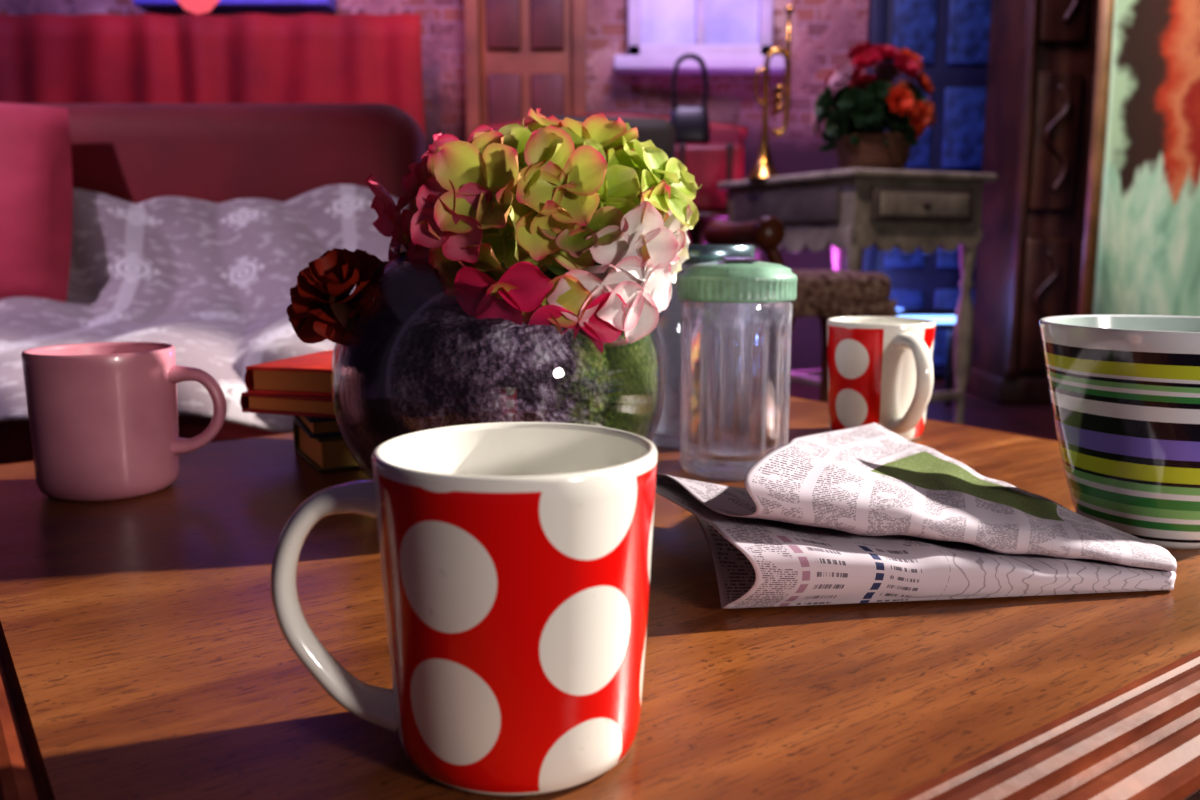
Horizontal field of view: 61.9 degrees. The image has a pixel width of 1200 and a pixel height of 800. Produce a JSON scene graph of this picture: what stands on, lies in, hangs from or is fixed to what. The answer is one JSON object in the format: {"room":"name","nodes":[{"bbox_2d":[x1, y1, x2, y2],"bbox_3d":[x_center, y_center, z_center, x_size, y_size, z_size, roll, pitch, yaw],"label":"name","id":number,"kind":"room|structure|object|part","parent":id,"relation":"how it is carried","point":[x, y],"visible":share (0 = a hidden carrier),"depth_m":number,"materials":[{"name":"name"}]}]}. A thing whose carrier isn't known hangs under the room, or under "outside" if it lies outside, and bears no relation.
{"room":"living room","nodes":[
{"label":"living room","id":0,"kind":"room"},
{"bbox_2d":[177,0,219,13],"bbox_3d":[-0.980,-1.681,2.320,0.120,1.500,0.120,0,9,0],"label":"pendant lamp","id":1,"kind":"object","parent":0,"point":[194,6],"visible":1,"depth_m":2.41,"materials":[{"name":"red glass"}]},
{"bbox_2d":[0,0,953,377],"bbox_3d":[0.000,-1.589,4.409,8.000,3.000,0.100,0,9,0],"label":"wall","id":2,"kind":"structure","parent":0,"point":[823,32],"depth_m":4.39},
{"bbox_2d":[133,0,335,11],"bbox_3d":[-1.550,-1.698,4.260,0.820,0.060,0.140,0,9,0],"label":"sill","id":3,"kind":"structure","parent":2,"relation":"attached to","point":[147,5],"depth_m":4.22,"materials":[{"name":"paint"}]},
{"bbox_2d":[464,0,480,139],"bbox_3d":[-0.550,-1.238,4.362,0.060,2.340,0.070,0,9,0],"label":"door frame","id":4,"kind":"structure","parent":2,"relation":"attached to","point":[471,7],"depth_m":4.30,"materials":[{"name":"brown wood"}]},
{"bbox_2d":[479,0,571,124],"bbox_3d":[-0.320,-1.241,4.382,0.400,2.280,0.040,0,9,0],"label":"door","id":5,"kind":"structure","parent":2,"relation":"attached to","point":[525,61],"depth_m":4.33,"materials":[{"name":"brown wood"}]},
{"bbox_2d":[486,0,520,49],"bbox_3d":[-0.414,-1.687,4.284,0.144,0.356,0.020,0,9,0],"label":"panel","id":6,"kind":"object","parent":5,"relation":"attached to","point":[503,16],"visible":1,"depth_m":4.29,"materials":[{"name":"brown wood"}]},
{"bbox_2d":[488,73,521,123],"bbox_3d":[-0.414,-1.237,4.354,0.144,0.356,0.020,0,9,0],"label":"panel","id":7,"kind":"object","parent":5,"relation":"attached to","point":[504,89],"visible":0.52,"depth_m":4.33,"materials":[{"name":"wood"}]},
{"bbox_2d":[530,0,563,49],"bbox_3d":[-0.226,-1.687,4.284,0.144,0.356,0.020,0,9,0],"label":"panel","id":8,"kind":"object","parent":5,"relation":"attached to","point":[547,16],"visible":1,"depth_m":4.29,"materials":[{"name":"brown wood"}]},
{"bbox_2d":[531,73,564,118],"bbox_3d":[-0.226,-1.237,4.354,0.144,0.356,0.020,0,9,0],"label":"panel","id":9,"kind":"object","parent":5,"relation":"attached to","point":[547,89],"visible":0.48,"depth_m":4.33,"materials":[{"name":"brown wood"}]},
{"bbox_2d":[572,0,585,114],"bbox_3d":[-0.090,-1.238,4.362,0.060,2.340,0.070,0,9,0],"label":"door frame","id":10,"kind":"structure","parent":2,"relation":"attached to","point":[578,6],"depth_m":4.29,"materials":[{"name":"brown wood"}]},
{"bbox_2d":[628,0,640,54],"bbox_3d":[0.147,-1.920,4.256,0.055,0.900,0.060,0,9,0],"label":"stile","id":11,"kind":"object","parent":2,"relation":"attached to","point":[634,6],"visible":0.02,"depth_m":4.28,"materials":[{"name":"purple paint"}]},
{"bbox_2d":[614,55,784,74],"bbox_3d":[0.430,-1.441,4.300,0.740,0.060,0.140,0,9,0],"label":"sill","id":12,"kind":"structure","parent":2,"relation":"attached to","point":[623,64],"depth_m":4.23,"materials":[{"name":"purple paint"}]},
{"bbox_2d":[628,45,771,54],"bbox_3d":[0.430,-1.502,4.321,0.620,0.055,0.060,0,9,0],"label":"rail","id":13,"kind":"object","parent":12,"relation":"on","point":[643,49],"visible":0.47,"depth_m":4.29,"materials":[{"name":"purple paint"}]},
{"bbox_2d":[696,0,703,44],"bbox_3d":[0.430,-1.921,4.261,0.030,0.845,0.045,0,9,0],"label":"mullion","id":14,"kind":"object","parent":13,"relation":"attached to","point":[699,3],"visible":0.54,"depth_m":4.29,"materials":[{"name":"purple paint"}]},
{"bbox_2d":[641,0,758,44],"bbox_3d":[0.430,-1.924,4.286,0.600,0.880,0.020,0,9,0],"label":"pane","id":15,"kind":"object","parent":2,"relation":"attached to","point":[663,22],"visible":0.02,"depth_m":4.32,"materials":[{"name":"glass"}]},
{"bbox_2d":[758,0,772,54],"bbox_3d":[0.713,-1.920,4.256,0.055,0.900,0.060,0,9,0],"label":"stile","id":16,"kind":"object","parent":2,"relation":"attached to","point":[765,25],"visible":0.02,"depth_m":4.28,"materials":[{"name":"purple paint"}]},
{"bbox_2d":[861,0,885,271],"bbox_3d":[1.190,-1.188,4.370,0.060,2.240,0.070,0,9,0],"label":"door frame","id":17,"kind":"structure","parent":2,"relation":"attached to","point":[877,8],"depth_m":4.28,"materials":[{"name":"wood"}]},
{"bbox_2d":[875,0,987,374],"bbox_3d":[1.470,-1.192,4.389,0.500,2.180,0.040,0,9,0],"label":"door","id":18,"kind":"structure","parent":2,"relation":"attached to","point":[942,75],"depth_m":4.37,"materials":[{"name":"blue wood"}]},
{"bbox_2d":[883,247,924,267],"bbox_3d":[1.353,-0.756,4.428,0.180,0.340,0.020,0,9,0],"label":"panel","id":19,"kind":"object","parent":18,"relation":"attached to","point":[894,258],"visible":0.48,"depth_m":4.44,"materials":[{"name":"blue glass"}]},
{"bbox_2d":[889,290,922,308],"bbox_3d":[1.353,-0.326,4.495,0.180,0.340,0.020,0,9,0],"label":"panel","id":20,"kind":"object","parent":18,"relation":"attached to","point":[906,299],"visible":0.22,"depth_m":4.46,"materials":[{"name":"blue glass"}]},
{"bbox_2d":[889,87,932,167],"bbox_3d":[1.353,-1.187,4.362,0.180,0.340,0.020,0,9,0],"label":"panel","id":21,"kind":"object","parent":18,"relation":"attached to","point":[919,155],"visible":0.27,"depth_m":4.37,"materials":[{"name":"blue glass"}]},
{"bbox_2d":[892,0,936,63],"bbox_3d":[1.353,-1.618,4.295,0.180,0.340,0.020,0,9,0],"label":"panel","id":22,"kind":"object","parent":18,"relation":"attached to","point":[914,20],"visible":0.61,"depth_m":4.29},
{"bbox_2d":[932,290,974,364],"bbox_3d":[1.587,-0.326,4.495,0.180,0.340,0.020,0,9,0],"label":"panel","id":23,"kind":"object","parent":18,"relation":"attached to","point":[943,299],"visible":0.41,"depth_m":4.47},
{"bbox_2d":[936,247,977,267],"bbox_3d":[1.587,-0.756,4.428,0.180,0.340,0.020,0,9,0],"label":"panel","id":24,"kind":"object","parent":18,"relation":"attached to","point":[944,259],"visible":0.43,"depth_m":4.44,"materials":[{"name":"blue glass"}]},
{"bbox_2d":[941,87,986,167],"bbox_3d":[1.587,-1.187,4.362,0.180,0.340,0.020,0,9,0],"label":"panel","id":25,"kind":"object","parent":18,"relation":"attached to","point":[964,107],"visible":0.94,"depth_m":4.35,"materials":[{"name":"blue glass"}]},
{"bbox_2d":[946,0,991,63],"bbox_3d":[1.587,-1.618,4.295,0.180,0.340,0.020,0,9,0],"label":"panel","id":26,"kind":"object","parent":18,"relation":"attached to","point":[969,22],"visible":0.87,"depth_m":4.29,"materials":[{"name":"blue glass"}]},
{"bbox_2d":[672,378,1199,799],"bbox_3d":[0.000,0.340,2.076,8.000,0.100,7.000,0,9,0],"label":"floor","id":27,"kind":"structure","parent":0,"point":[1035,420],"depth_m":3.65,"materials":[{"name":"brown wood"}]},
{"bbox_2d":[0,102,425,463],"bbox_3d":[-1.270,-0.072,1.602,1.900,0.860,0.852,0,9,0],"label":"sofa","id":28,"kind":"object","parent":27,"relation":"on","point":[191,228],"visible":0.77,"depth_m":1.74,"materials":[{"name":"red fabric"}]},
{"bbox_2d":[0,102,72,301],"bbox_3d":[-1.090,-0.328,1.690,0.380,0.360,0.120,-1,-3,-6],"label":"cushion","id":29,"kind":"object","parent":28,"relation":"on","point":[36,141],"depth_m":1.67,"materials":[{"name":"fabric"}]},
{"bbox_2d":[0,416,284,463],"bbox_3d":[-0.780,-0.014,1.587,0.900,0.130,0.640,0,9,0],"label":"seat cushion","id":30,"kind":"object","parent":28,"relation":"on","point":[15,438],"depth_m":1.27,"materials":[{"name":"red fabric"}]},
{"bbox_2d":[0,184,407,432],"bbox_3d":[-1.195,-0.165,1.478,1.713,0.333,0.635,0,9,0],"label":"throw","id":31,"kind":"object","parent":28,"relation":"on","point":[210,281],"depth_m":1.71,"materials":[{"name":"white fabric"}]},
{"bbox_3d":[-1.230,-0.270,1.901,1.800,0.560,0.200,0,9,0],"label":"backrest","id":32,"kind":"part","parent":28,"relation":"part of","materials":[{"name":"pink fabric"}]},
{"bbox_2d":[0,13,426,151],"bbox_3d":[-2.007,-0.832,4.223,2.618,1.520,0.082,0,9,0],"label":"stage curtain","id":33,"kind":"object","parent":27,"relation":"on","point":[145,58],"visible":0.19,"depth_m":4.13,"materials":[{"name":"fabric"}]},
{"bbox_2d":[0,387,1199,799],"bbox_3d":[0.033,0.280,0.672,0.787,0.450,0.712,-6,11,-35],"label":"coffee table","id":34,"kind":"object","parent":27,"relation":"on","point":[145,654],"visible":0.6,"depth_m":0.37,"materials":[{"name":"brown wood"}]},
{"bbox_2d":[21,342,226,501],"bbox_3d":[-0.303,0.013,0.627,0.106,0.090,0.086,4,10,25],"label":"mug","id":35,"kind":"object","parent":34,"relation":"on","point":[103,416],"visible":1,"depth_m":0.60,"materials":[{"name":"ceramic"}]},
{"bbox_3d":[-0.256,0.006,0.638,0.034,0.058,0.021,-1,9,-8],"label":"handle","id":36,"kind":"part","parent":35,"relation":"part of","materials":[{"name":"pink ceramic"}]},
{"bbox_2d":[240,350,360,472],"bbox_3d":[-0.172,0.006,0.740,0.141,0.070,0.131,3,9,17],"label":"book stack","id":37,"kind":"object","parent":34,"relation":"on","point":[299,387],"visible":0.44,"depth_m":0.70,"materials":[{"name":"red paper"}]},
{"bbox_2d":[270,422,657,796],"bbox_3d":[-0.034,0.061,0.302,0.106,0.094,0.085,-7,11,-37],"label":"mug","id":38,"kind":"object","parent":34,"relation":"on","point":[515,557],"visible":1,"depth_m":0.28,"materials":[{"name":"ceramic"}]},
{"bbox_3d":[-0.079,0.063,0.303,0.039,0.080,0.020,-1,9,-5],"label":"handle","id":39,"kind":"part","parent":38,"relation":"part of","materials":[{"name":"white ceramic"}]},
{"bbox_2d":[330,245,665,478],"bbox_3d":[-0.060,-0.017,0.610,0.201,0.154,0.201,-8,12,-42],"label":"glass vase","id":40,"kind":"object","parent":34,"relation":"on","point":[411,361],"visible":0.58,"depth_m":0.53,"materials":[{"name":"clear glass"}]},
{"bbox_2d":[286,248,404,344],"bbox_3d":[-0.129,-0.066,0.585,0.110,0.064,0.064,0,9,0],"label":"flower","id":41,"kind":"object","parent":40,"relation":"in","point":[322,307],"visible":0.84,"depth_m":0.57,"materials":[{"name":"red plant"}]},
{"bbox_3d":[-0.111,-0.078,0.589,0.075,0.042,0.005,-1,9,-9],"label":"stem","id":42,"kind":"part","parent":41,"relation":"part of","materials":[{"name":"plant"}]},
{"bbox_2d":[365,108,701,353],"bbox_3d":[-0.039,-0.098,0.593,0.196,0.147,0.178,0,9,0],"label":"hydrangea bouquet","id":43,"kind":"object","parent":40,"relation":"in","point":[563,197],"visible":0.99,"depth_m":0.53,"materials":[{"name":"green plant"}]},
{"bbox_2d":[652,245,758,449],"bbox_3d":[0.078,-0.045,0.792,0.094,0.154,0.094,0,9,0],"label":"glass jar","id":44,"kind":"object","parent":34,"relation":"on","point":[736,381],"visible":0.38,"depth_m":0.76,"materials":[{"name":"clear glass"}]},
{"bbox_2d":[677,257,797,480],"bbox_3d":[0.092,-0.024,0.684,0.080,0.146,0.080,0,9,0],"label":"glass jar","id":45,"kind":"object","parent":34,"relation":"on","point":[734,279],"visible":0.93,"depth_m":0.67,"materials":[{"name":"clear glass"}]},
{"bbox_3d":[0.092,-0.081,0.676,0.080,0.026,0.080,0,9,0],"label":"lid","id":46,"kind":"part","parent":45,"relation":"part of","materials":[{"name":"green ceramic"}]},
{"bbox_2d":[826,316,935,440],"bbox_3d":[0.222,-0.016,0.801,0.085,0.094,0.110,3,9,17],"label":"mug","id":47,"kind":"object","parent":34,"relation":"on","point":[880,371],"visible":0.85,"depth_m":0.78,"materials":[{"name":"ceramic"}]},
{"bbox_3d":[0.237,-0.010,0.759,0.023,0.080,0.042,-2,9,-12],"label":"handle","id":48,"kind":"part","parent":47,"relation":"part of","materials":[{"name":"white ceramic"}]},
{"bbox_2d":[655,423,1176,608],"bbox_3d":[0.133,0.037,0.566,0.222,0.061,0.294,-2,9,-12],"label":"newspaper","id":49,"kind":"object","parent":34,"relation":"on","point":[868,513],"visible":0.98,"depth_m":0.44,"materials":[{"name":"white paper"}]},
{"bbox_2d":[1039,315,1199,549],"bbox_3d":[0.300,0.015,0.536,0.126,0.114,0.126,0,9,0],"label":"striped cup","id":50,"kind":"object","parent":34,"relation":"on","point":[1124,390],"visible":0.98,"depth_m":0.50,"materials":[{"name":"ceramic"}]},
{"bbox_2d":[487,113,761,378],"bbox_3d":[0.050,-0.635,4.253,1.229,1.163,0.380,0,9,0],"label":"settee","id":51,"kind":"object","parent":27,"relation":"on","point":[719,133],"visible":0.1,"depth_m":4.27,"materials":[{"name":"red fabric"}]},
{"bbox_3d":[0.050,-1.176,4.290,1.167,0.104,0.044,0,9,0],"label":"crest rail","id":52,"kind":"part","parent":51,"relation":"part of","materials":[{"name":"red wood"}]},
{"bbox_3d":[0.050,-0.384,4.271,1.150,0.220,0.340,0,9,0],"label":"seat","id":53,"kind":"part","parent":51,"relation":"part of","materials":[{"name":"fabric"}]},
{"bbox_3d":[0.625,-0.436,4.246,0.080,0.772,0.296,0,9,0],"label":"arm","id":54,"kind":"part","parent":51,"relation":"part of","materials":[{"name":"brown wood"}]},
{"bbox_2d":[547,116,708,390],"bbox_3d":[0.057,-0.432,3.338,0.520,1.040,0.490,-2,9,-10],"label":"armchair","id":55,"kind":"object","parent":27,"relation":"on","point":[660,131],"visible":0.12,"depth_m":3.39,"materials":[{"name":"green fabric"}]},
{"bbox_3d":[0.060,-0.271,3.348,0.440,0.180,0.460,-2,9,-10],"label":"seat","id":56,"kind":"part","parent":55,"relation":"part of","materials":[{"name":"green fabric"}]},
{"bbox_3d":[0.269,-0.032,3.237,0.048,0.280,0.048,-2,9,-10],"label":"leg","id":57,"kind":"part","parent":55,"relation":"part of","materials":[{"name":"brown wood"}]},
{"bbox_3d":[0.277,-0.376,3.370,0.080,0.220,0.440,-2,9,-10],"label":"arm","id":58,"kind":"part","parent":55,"relation":"part of","materials":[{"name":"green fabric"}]},
{"bbox_2d":[688,212,727,387],"bbox_3d":[0.390,-0.363,3.921,0.290,0.725,0.290,0,9,0],"label":"side table","id":59,"kind":"object","parent":27,"relation":"on","point":[696,235],"visible":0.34,"depth_m":3.82,"materials":[{"name":"brown wood"}]},
{"bbox_2d":[676,143,744,212],"bbox_3d":[0.400,-0.850,3.845,0.300,0.260,0.126,0,9,0],"label":"suitcase","id":60,"kind":"object","parent":59,"relation":"on","point":[710,164],"visible":0.48,"depth_m":3.78,"materials":[{"name":"leather"}]},
{"bbox_2d":[669,53,709,143],"bbox_3d":[0.340,-1.143,3.800,0.160,0.333,0.068,0,9,0],"label":"handbag","id":61,"kind":"object","parent":60,"relation":"on","point":[691,124],"visible":0.98,"depth_m":3.79,"materials":[{"name":"black leather"}]},
{"bbox_3d":[0.340,-1.208,3.802,0.140,0.204,0.020,0,9,0],"label":"handle","id":62,"kind":"part","parent":61,"relation":"part of","materials":[{"name":"black leather"}]},
{"bbox_3d":[0.340,-1.205,3.778,0.140,0.204,0.020,0,9,0],"label":"handle","id":63,"kind":"part","parent":61,"relation":"part of","materials":[{"name":"black leather"}]},
{"bbox_2d":[704,216,896,401],"bbox_3d":[0.478,-0.102,2.428,0.372,0.669,0.380,-2,9,-12],"label":"upholstered chair","id":64,"kind":"object","parent":27,"relation":"on","point":[823,294],"visible":0.39,"depth_m":2.25,"materials":[{"name":"brown wood"}]},
{"bbox_3d":[0.345,-0.025,2.570,0.083,0.473,0.048,5,10,27],"label":"cabriole leg","id":65,"kind":"part","parent":64,"relation":"part of","materials":[{"name":"brown wood"}]},
{"bbox_3d":[0.390,-0.292,2.225,0.078,0.150,0.030,-2,9,-12],"label":"post","id":66,"kind":"part","parent":64,"relation":"part of","materials":[{"name":"brown wood"}]},
{"bbox_3d":[0.408,0.021,2.273,0.048,0.473,0.083,7,11,38],"label":"cabriole leg","id":67,"kind":"part","parent":64,"relation":"part of","materials":[{"name":"brown wood"}]},
{"bbox_3d":[0.592,-0.033,2.622,0.048,0.473,0.083,7,11,38],"label":"cabriole leg","id":68,"kind":"part","parent":64,"relation":"part of","materials":[{"name":"brown wood"}]},
{"bbox_3d":[0.500,-0.272,2.407,0.280,0.075,0.340,-2,9,-12],"label":"seat","id":69,"kind":"part","parent":64,"relation":"part of","materials":[{"name":"brown fabric"}]},
{"bbox_2d":[717,168,997,424],"bbox_3d":[0.836,-0.335,3.412,0.570,0.826,0.761,-4,10,-25],"label":"writing desk","id":70,"kind":"object","parent":27,"relation":"on","point":[852,210],"visible":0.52,"depth_m":3.10,"materials":[{"name":"grey paint"}]},
{"bbox_2d":[746,6,793,178],"bbox_3d":[0.558,-1.012,3.303,0.138,0.546,0.126,5,10,28],"label":"trumpet","id":71,"kind":"object","parent":70,"relation":"on","point":[763,167],"visible":0.98,"depth_m":3.30,"materials":[{"name":"gold metal"}]},
{"bbox_3d":[0.598,-0.628,3.257,0.014,0.100,0.560,-4,10,-25],"label":"panel","id":72,"kind":"part","parent":70,"relation":"part of","materials":[{"name":"paint"}]},
{"bbox_3d":[0.904,-0.313,3.813,0.060,0.660,0.060,-4,10,-25],"label":"turned leg","id":73,"kind":"part","parent":70,"relation":"part of","materials":[{"name":"grey paint"}]},
{"bbox_3d":[0.764,-0.194,3.046,0.060,0.660,0.060,-4,10,-25],"label":"turned leg","id":74,"kind":"part","parent":70,"relation":"part of","materials":[{"name":"grey paint"}]},
{"bbox_2d":[811,42,936,169],"bbox_3d":[0.890,-0.946,3.254,0.397,0.430,0.366,2,9,14],"label":"flower basket","id":75,"kind":"object","parent":70,"relation":"on","point":[862,108],"visible":1,"depth_m":3.17,"materials":[{"name":"plant"}]},
{"bbox_2d":[833,132,914,169],"bbox_3d":[0.895,-0.798,3.276,0.260,0.130,0.260,0,9,0],"label":"basket","id":76,"kind":"object","parent":75,"relation":"attached to","point":[870,150],"depth_m":3.18,"materials":[{"name":"wicker"}]},
{"bbox_3d":[0.986,-0.596,3.053,0.400,0.105,0.020,-4,10,-25],"label":"drawer","id":77,"kind":"part","parent":70,"relation":"part of","materials":[{"name":"paint"}]},
{"bbox_3d":[0.991,-0.595,3.044,0.350,0.070,0.010,-4,10,-25],"label":"drawer panel","id":78,"kind":"part","parent":70,"relation":"part of","materials":[{"name":"grey paint"}]},
{"bbox_3d":[0.995,-0.594,3.036,0.028,0.028,0.026,-4,10,-25],"label":"drawer knob","id":79,"kind":"part","parent":70,"relation":"part of","materials":[{"name":"brown wood"}]},
{"bbox_3d":[1.179,-0.225,3.242,0.060,0.660,0.060,-4,10,-25],"label":"turned leg","id":80,"kind":"part","parent":70,"relation":"part of","materials":[{"name":"grey paint"}]},
{"bbox_2d":[894,309,955,405],"bbox_3d":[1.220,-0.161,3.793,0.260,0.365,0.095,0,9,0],"label":"stool","id":81,"kind":"object","parent":27,"relation":"on","point":[944,318],"visible":0.39,"depth_m":3.74,"materials":[{"name":"white wood"}]},
{"bbox_2d":[965,0,1098,403],"bbox_3d":[1.780,-0.994,3.863,0.540,1.990,0.440,0,9,0],"label":"tall cabinet","id":82,"kind":"object","parent":27,"relation":"on","point":[1042,58],"visible":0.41,"depth_m":3.75,"materials":[{"name":"brown wood"}]},
{"bbox_3d":[1.675,-0.358,3.780,0.170,0.500,0.030,0,9,0],"label":"door panel","id":83,"kind":"part","parent":82,"relation":"part of","materials":[{"name":"brown wood"}]},
{"bbox_3d":[1.675,-0.951,3.688,0.170,0.500,0.030,0,9,0],"label":"door panel","id":84,"kind":"part","parent":82,"relation":"part of","materials":[{"name":"brown wood"}]},
{"bbox_3d":[1.675,-1.544,3.596,0.170,0.500,0.030,0,9,0],"label":"door panel","id":85,"kind":"part","parent":82,"relation":"part of","materials":[{"name":"brown wood"}]},
{"bbox_3d":[1.885,-0.358,3.780,0.170,0.500,0.030,0,9,0],"label":"door panel","id":86,"kind":"part","parent":82,"relation":"part of","materials":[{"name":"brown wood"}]},
{"bbox_3d":[1.885,-0.951,3.688,0.170,0.500,0.030,0,9,0],"label":"door panel","id":87,"kind":"part","parent":82,"relation":"part of","materials":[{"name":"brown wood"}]},
{"bbox_3d":[1.885,-1.544,3.596,0.170,0.500,0.030,0,9,0],"label":"door panel","id":88,"kind":"part","parent":82,"relation":"part of","materials":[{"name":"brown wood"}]},
{"bbox_2d":[1093,0,1199,316],"bbox_3d":[2.217,-1.067,3.225,1.206,2.270,0.032,0,9,0],"label":"painting","id":89,"kind":"object","parent":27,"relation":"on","point":[1148,255],"visible":0.59,"depth_m":3.27},
{"bbox_2d":[1078,0,1114,314],"bbox_3d":[1.590,-1.045,3.178,0.062,2.300,0.044,0,9,0],"label":"picture frame","id":90,"kind":"object","parent":89,"relation":"attached to","point":[1105,16],"depth_m":3.20,"materials":[{"name":"wood"}]}
]}

